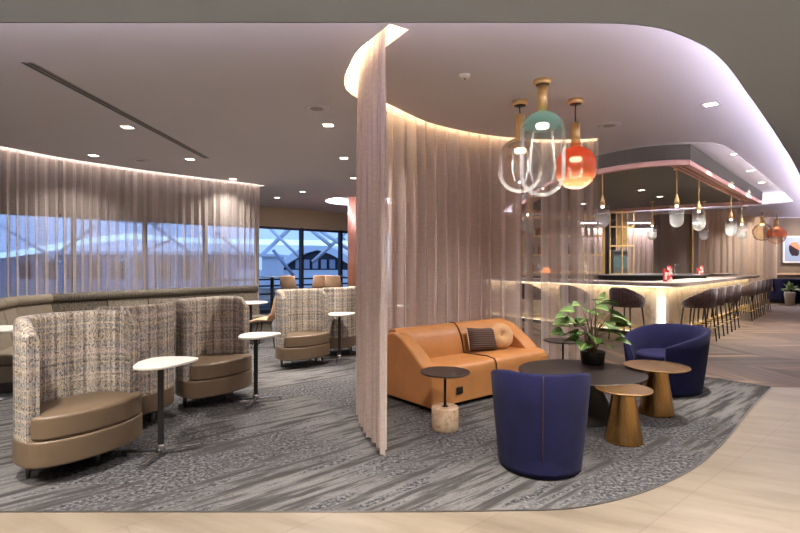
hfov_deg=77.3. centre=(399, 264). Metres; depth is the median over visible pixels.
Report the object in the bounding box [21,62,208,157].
ceiling vent
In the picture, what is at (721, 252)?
sheer curtain
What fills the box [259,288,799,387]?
floor
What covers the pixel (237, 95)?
ceiling
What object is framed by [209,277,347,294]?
guard rail
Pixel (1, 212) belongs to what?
window
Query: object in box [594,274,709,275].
countertop
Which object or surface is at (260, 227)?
window
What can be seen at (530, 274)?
countertop
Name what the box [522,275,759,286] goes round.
countertop
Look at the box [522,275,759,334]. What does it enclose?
bar counter
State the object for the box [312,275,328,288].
stool
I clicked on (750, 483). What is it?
floor
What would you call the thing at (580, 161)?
pendant lamp
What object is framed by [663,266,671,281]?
menu card
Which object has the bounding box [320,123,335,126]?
recessed light
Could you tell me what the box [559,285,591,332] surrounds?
bar stool
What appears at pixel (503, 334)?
round pillow
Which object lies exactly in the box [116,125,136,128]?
recessed light
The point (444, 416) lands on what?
side table
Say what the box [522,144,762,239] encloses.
canopy
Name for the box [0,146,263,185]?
light
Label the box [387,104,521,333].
sheer curtain
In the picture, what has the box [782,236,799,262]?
framed picture
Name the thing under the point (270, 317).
shell chair
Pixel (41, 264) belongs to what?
sheer curtain
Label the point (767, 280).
bar stool
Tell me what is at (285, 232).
roof truss
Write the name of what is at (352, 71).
light
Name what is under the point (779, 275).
ledge
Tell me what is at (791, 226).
wall
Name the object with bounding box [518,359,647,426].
coffee table
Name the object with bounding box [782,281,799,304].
potted plant
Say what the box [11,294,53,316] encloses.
banquette
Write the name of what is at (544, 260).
sheer curtain
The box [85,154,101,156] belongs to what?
recessed light
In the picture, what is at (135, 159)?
ceiling speaker
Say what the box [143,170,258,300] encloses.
sheer curtain
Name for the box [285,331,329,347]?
seat cushion
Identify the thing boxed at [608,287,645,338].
bar stool
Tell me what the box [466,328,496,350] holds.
throw pillow
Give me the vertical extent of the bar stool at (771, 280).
0.989 m
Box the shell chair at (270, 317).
[249,298,274,348]
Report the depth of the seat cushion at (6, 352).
5.44 m
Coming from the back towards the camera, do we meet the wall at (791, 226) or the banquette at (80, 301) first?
the wall at (791, 226)
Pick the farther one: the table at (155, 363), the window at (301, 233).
the window at (301, 233)
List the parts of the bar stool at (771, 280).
backrest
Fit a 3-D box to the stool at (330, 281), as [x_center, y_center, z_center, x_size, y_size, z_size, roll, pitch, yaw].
[-1.721,0.838,13.194,0.470,1.127,0.528,0,0,10]
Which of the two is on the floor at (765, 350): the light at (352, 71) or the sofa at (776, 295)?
the sofa at (776, 295)
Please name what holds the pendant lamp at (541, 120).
hanging from the ceiling at (237, 95)
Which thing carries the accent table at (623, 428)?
on the carpet
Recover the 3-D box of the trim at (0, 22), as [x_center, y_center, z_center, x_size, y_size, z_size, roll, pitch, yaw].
[6.062,-1.373,10.091,38.485,0.055,7.612,0,0,-33]
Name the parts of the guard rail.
rail, rail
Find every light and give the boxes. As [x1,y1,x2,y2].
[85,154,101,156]
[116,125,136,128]
[183,158,196,160]
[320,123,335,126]
[347,42,367,81]
[659,298,665,322]
[699,100,721,107]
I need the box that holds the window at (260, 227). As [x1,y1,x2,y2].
[254,226,300,284]
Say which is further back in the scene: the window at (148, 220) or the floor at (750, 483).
the window at (148, 220)
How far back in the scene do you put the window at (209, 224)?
13.31 m
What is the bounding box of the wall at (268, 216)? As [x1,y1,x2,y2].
[0,182,347,230]
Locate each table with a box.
[0,325,12,400]
[121,356,199,469]
[229,332,282,409]
[245,301,267,343]
[260,276,279,313]
[321,312,355,363]
[420,366,470,432]
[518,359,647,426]
[543,337,582,358]
[595,384,653,446]
[623,360,690,417]
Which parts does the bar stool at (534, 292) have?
backrest, leg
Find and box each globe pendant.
[752,211,772,240]
[766,212,786,243]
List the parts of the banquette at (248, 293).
backrest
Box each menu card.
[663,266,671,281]
[697,266,703,274]
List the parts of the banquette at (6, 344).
backrest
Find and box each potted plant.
[550,292,631,365]
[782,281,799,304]
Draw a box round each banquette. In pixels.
[0,296,18,341]
[0,299,12,392]
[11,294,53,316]
[51,291,108,312]
[106,290,148,305]
[146,287,205,350]
[205,285,272,331]
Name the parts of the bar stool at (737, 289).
leg, leg, backrest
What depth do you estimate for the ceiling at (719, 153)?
10.58 m
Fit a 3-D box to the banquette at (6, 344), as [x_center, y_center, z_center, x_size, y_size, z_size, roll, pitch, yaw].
[-4.428,0.903,5.774,0.690,0.993,0.768,0,0,-23]
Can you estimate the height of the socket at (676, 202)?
0.200 m
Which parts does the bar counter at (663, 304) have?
foot rail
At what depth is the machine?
13.10 m
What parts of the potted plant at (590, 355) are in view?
pot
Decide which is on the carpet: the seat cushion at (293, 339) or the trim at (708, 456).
the trim at (708, 456)
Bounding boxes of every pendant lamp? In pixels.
[498,99,542,192]
[520,77,565,196]
[555,97,596,188]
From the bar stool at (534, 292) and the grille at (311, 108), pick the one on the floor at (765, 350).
the bar stool at (534, 292)
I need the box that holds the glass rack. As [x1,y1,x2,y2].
[604,211,633,273]
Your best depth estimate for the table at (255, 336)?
5.09 m
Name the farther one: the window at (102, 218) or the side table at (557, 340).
the window at (102, 218)
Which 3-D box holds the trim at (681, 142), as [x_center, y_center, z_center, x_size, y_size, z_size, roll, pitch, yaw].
[4.828,-1.720,12.592,7.674,0.049,10.276,0,0,43]
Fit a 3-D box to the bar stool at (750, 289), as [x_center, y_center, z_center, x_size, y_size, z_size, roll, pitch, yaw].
[8.755,0.907,12.732,0.553,0.989,0.636,0,0,42]
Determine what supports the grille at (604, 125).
attached to the ceiling speaker at (607, 124)
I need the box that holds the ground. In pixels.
[1,288,165,297]
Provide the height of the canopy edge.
1.932 m
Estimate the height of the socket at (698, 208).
0.200 m
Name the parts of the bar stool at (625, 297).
backrest, leg, leg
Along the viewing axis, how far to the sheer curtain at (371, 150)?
3.90 m
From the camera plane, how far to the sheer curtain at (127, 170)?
8.93 m
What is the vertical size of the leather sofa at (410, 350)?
0.740 m
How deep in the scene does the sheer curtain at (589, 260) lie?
26.49 m
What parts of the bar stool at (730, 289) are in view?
leg, backrest, leg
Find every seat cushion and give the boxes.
[0,346,12,365]
[31,391,141,440]
[190,353,251,380]
[252,315,272,323]
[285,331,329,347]
[635,348,664,360]
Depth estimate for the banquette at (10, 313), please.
6.21 m
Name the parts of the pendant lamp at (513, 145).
glass, lamp shade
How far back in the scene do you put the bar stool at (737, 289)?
10.79 m
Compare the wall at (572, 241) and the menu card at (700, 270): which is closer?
the menu card at (700, 270)
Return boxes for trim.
[0,22,796,168]
[0,387,771,511]
[522,142,792,214]
[691,214,692,272]
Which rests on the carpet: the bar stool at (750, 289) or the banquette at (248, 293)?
the banquette at (248, 293)
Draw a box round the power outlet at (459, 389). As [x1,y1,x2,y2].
[456,386,462,393]
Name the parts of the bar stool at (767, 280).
backrest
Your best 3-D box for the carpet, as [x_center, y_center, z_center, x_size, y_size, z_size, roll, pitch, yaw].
[-3.860,1.400,10.660,16.280,0.001,15.680,0,0,0]
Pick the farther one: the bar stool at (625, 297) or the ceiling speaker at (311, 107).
the bar stool at (625, 297)
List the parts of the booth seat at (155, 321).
leg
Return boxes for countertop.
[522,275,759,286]
[529,273,736,276]
[594,262,709,280]
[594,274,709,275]
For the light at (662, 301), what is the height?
0.680 m
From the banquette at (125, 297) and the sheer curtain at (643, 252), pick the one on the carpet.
the banquette at (125, 297)
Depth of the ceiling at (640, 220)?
25.30 m
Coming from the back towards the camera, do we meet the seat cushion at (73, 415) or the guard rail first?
the guard rail
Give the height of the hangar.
4.030 m
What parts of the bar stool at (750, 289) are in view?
backrest, leg, leg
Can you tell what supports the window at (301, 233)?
attached to the wall at (268, 216)
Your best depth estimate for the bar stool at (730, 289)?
10.17 m
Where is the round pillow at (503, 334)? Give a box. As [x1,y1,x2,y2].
[490,323,512,348]
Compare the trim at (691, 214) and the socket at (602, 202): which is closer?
the socket at (602, 202)
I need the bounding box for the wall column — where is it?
[653,214,690,272]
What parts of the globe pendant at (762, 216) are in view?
lamp shade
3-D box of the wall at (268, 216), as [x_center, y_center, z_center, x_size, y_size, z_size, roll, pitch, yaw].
[-5.943,-1.460,12.579,16.901,0.680,0.120,0,0,-44]
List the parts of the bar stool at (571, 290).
backrest, leg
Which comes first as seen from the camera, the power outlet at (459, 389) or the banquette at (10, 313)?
the power outlet at (459, 389)
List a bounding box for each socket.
[600,195,605,205]
[674,194,679,204]
[696,201,701,210]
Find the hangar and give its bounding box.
[236,245,347,287]
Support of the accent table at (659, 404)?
on the carpet
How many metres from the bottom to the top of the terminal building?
3.600 m
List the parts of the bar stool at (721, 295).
leg, backrest, leg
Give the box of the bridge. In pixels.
[259,254,287,287]
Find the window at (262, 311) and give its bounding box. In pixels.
[259,309,269,313]
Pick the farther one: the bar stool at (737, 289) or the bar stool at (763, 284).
the bar stool at (763, 284)
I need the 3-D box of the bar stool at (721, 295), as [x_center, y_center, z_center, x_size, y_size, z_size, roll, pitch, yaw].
[6.055,0.907,9.780,0.553,0.989,0.636,0,0,42]
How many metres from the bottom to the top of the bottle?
0.315 m
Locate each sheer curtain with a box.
[6,147,48,296]
[63,158,119,292]
[125,168,138,289]
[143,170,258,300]
[356,28,387,454]
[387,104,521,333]
[524,139,579,359]
[581,228,601,271]
[617,228,652,272]
[698,209,776,300]
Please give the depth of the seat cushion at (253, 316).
9.43 m
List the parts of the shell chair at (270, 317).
leg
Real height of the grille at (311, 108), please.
0.003 m
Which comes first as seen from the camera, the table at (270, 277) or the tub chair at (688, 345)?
the tub chair at (688, 345)
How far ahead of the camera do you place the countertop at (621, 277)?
12.40 m
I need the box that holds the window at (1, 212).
[0,211,71,217]
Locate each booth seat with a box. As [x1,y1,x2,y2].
[12,310,141,478]
[95,301,173,423]
[175,296,251,406]
[275,288,329,366]
[322,286,355,355]
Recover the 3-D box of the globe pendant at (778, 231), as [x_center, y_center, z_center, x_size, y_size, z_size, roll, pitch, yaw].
[12.200,-1.190,16.200,0.540,1.020,0.540,0,0,0]
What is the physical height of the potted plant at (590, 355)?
0.716 m
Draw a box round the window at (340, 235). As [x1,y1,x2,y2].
[338,230,347,286]
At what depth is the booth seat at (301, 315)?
7.04 m
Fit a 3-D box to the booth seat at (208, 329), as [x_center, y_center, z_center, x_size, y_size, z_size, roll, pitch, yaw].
[-1.930,0.873,5.171,0.607,1.055,0.801,0,0,30]
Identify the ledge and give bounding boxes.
[777,273,799,278]
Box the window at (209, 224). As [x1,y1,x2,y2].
[202,223,254,286]
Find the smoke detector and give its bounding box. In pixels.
[459,73,469,79]
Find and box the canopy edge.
[1,234,347,257]
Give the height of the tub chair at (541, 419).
0.700 m
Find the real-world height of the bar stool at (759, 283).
0.989 m
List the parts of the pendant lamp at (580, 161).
lamp shade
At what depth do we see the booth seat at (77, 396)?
3.51 m
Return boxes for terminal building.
[1,251,259,287]
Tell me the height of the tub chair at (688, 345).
0.700 m
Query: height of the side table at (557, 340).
0.503 m
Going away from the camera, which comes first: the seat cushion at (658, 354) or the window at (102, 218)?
the seat cushion at (658, 354)
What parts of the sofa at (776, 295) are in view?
seat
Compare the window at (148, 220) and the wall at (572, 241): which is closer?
the window at (148, 220)
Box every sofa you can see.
[387,318,547,409]
[768,279,799,303]
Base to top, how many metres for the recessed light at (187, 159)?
0.006 m
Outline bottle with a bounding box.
[557,261,560,271]
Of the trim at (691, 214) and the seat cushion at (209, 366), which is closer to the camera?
the seat cushion at (209, 366)
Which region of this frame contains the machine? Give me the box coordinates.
[611,250,627,272]
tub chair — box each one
[491,369,590,479]
[623,323,710,396]
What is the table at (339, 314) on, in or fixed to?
on the carpet
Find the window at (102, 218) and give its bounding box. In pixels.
[71,215,143,236]
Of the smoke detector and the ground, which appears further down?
the ground
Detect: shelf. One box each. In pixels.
[522,215,603,279]
[777,273,799,274]
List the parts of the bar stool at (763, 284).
backrest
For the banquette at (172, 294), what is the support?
on the carpet
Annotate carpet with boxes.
[0,303,770,512]
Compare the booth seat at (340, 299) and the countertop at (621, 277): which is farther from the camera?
the countertop at (621, 277)
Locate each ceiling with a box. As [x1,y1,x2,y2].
[0,0,799,174]
[0,23,799,219]
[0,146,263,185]
[325,142,792,210]
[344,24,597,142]
[530,208,736,227]
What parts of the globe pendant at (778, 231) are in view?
lamp shade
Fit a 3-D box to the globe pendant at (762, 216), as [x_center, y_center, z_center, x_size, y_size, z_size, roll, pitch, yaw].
[11.450,-1.230,15.800,0.540,0.940,0.540,0,0,0]
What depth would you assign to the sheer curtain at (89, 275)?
8.37 m
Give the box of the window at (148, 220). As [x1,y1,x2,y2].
[142,219,202,289]
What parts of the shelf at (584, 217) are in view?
post, post, shelf rail, shelf rail, shelf rail, shelf rail, post, post, post, post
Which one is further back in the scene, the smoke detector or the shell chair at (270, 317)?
the shell chair at (270, 317)
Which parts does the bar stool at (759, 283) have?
leg, backrest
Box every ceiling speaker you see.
[132,158,148,161]
[305,104,328,111]
[598,122,620,128]
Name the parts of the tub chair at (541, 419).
seat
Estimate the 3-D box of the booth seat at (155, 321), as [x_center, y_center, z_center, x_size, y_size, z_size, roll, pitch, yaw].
[-2.403,0.873,4.487,0.607,1.055,0.801,0,0,15]
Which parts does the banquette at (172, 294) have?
backrest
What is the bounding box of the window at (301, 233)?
[299,228,339,288]
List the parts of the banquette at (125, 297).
backrest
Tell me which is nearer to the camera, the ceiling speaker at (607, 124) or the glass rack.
the ceiling speaker at (607, 124)
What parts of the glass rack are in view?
post, post, panel, post, shelf rail, shelf rail, shelf rail, post, panel, post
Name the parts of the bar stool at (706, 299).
leg, leg, backrest, leg, leg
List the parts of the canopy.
bar pendant, lamp shade, moulding, soffit panel, moulding, moulding, bar canopy, bar pendant, lamp shade, lamp shade, bar pendant, lamp shade, bar pendant, lamp shade, bar pendant, stem, lamp shade, bar pendant, lamp shade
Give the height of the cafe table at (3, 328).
0.730 m
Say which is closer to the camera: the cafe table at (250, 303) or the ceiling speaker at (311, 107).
the ceiling speaker at (311, 107)
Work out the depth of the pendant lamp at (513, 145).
5.22 m
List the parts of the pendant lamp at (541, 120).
glass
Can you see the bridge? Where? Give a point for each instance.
(271, 265)
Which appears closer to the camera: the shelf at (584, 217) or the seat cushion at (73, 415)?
the seat cushion at (73, 415)
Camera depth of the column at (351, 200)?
13.10 m
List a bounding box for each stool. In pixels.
[280,276,296,288]
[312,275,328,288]
[324,276,341,286]
[522,283,540,327]
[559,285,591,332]
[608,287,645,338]
[680,288,717,341]
[692,286,726,338]
[701,285,734,333]
[710,284,741,329]
[729,281,756,320]
[735,281,761,318]
[740,280,765,315]
[745,279,769,313]
[749,279,772,311]
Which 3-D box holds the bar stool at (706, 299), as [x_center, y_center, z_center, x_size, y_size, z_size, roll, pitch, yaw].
[5.492,0.907,9.165,0.636,0.989,0.553,0,0,-40]
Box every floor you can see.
[0,387,799,532]
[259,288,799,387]
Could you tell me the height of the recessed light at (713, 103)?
0.006 m
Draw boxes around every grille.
[310,107,323,110]
[603,124,615,127]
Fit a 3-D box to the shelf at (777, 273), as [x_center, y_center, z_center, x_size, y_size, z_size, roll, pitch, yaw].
[18.000,0.400,22.275,3.400,0.080,0.350,0,0,0]
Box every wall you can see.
[0,182,347,230]
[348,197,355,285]
[529,228,697,272]
[777,217,799,272]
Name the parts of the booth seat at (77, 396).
leg, leg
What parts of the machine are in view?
panel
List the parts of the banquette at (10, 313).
backrest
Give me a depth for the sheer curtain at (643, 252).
26.50 m
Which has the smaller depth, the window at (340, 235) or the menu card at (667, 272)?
the menu card at (667, 272)
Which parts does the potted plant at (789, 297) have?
pot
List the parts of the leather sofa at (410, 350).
armrest, backrest, seat, backrest, seat, armrest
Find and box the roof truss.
[0,220,347,275]
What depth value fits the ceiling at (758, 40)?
2.71 m
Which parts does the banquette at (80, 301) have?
backrest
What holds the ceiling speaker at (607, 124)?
attached to the ceiling at (237, 95)
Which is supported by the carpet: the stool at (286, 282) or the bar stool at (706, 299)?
the stool at (286, 282)
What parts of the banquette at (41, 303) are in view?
backrest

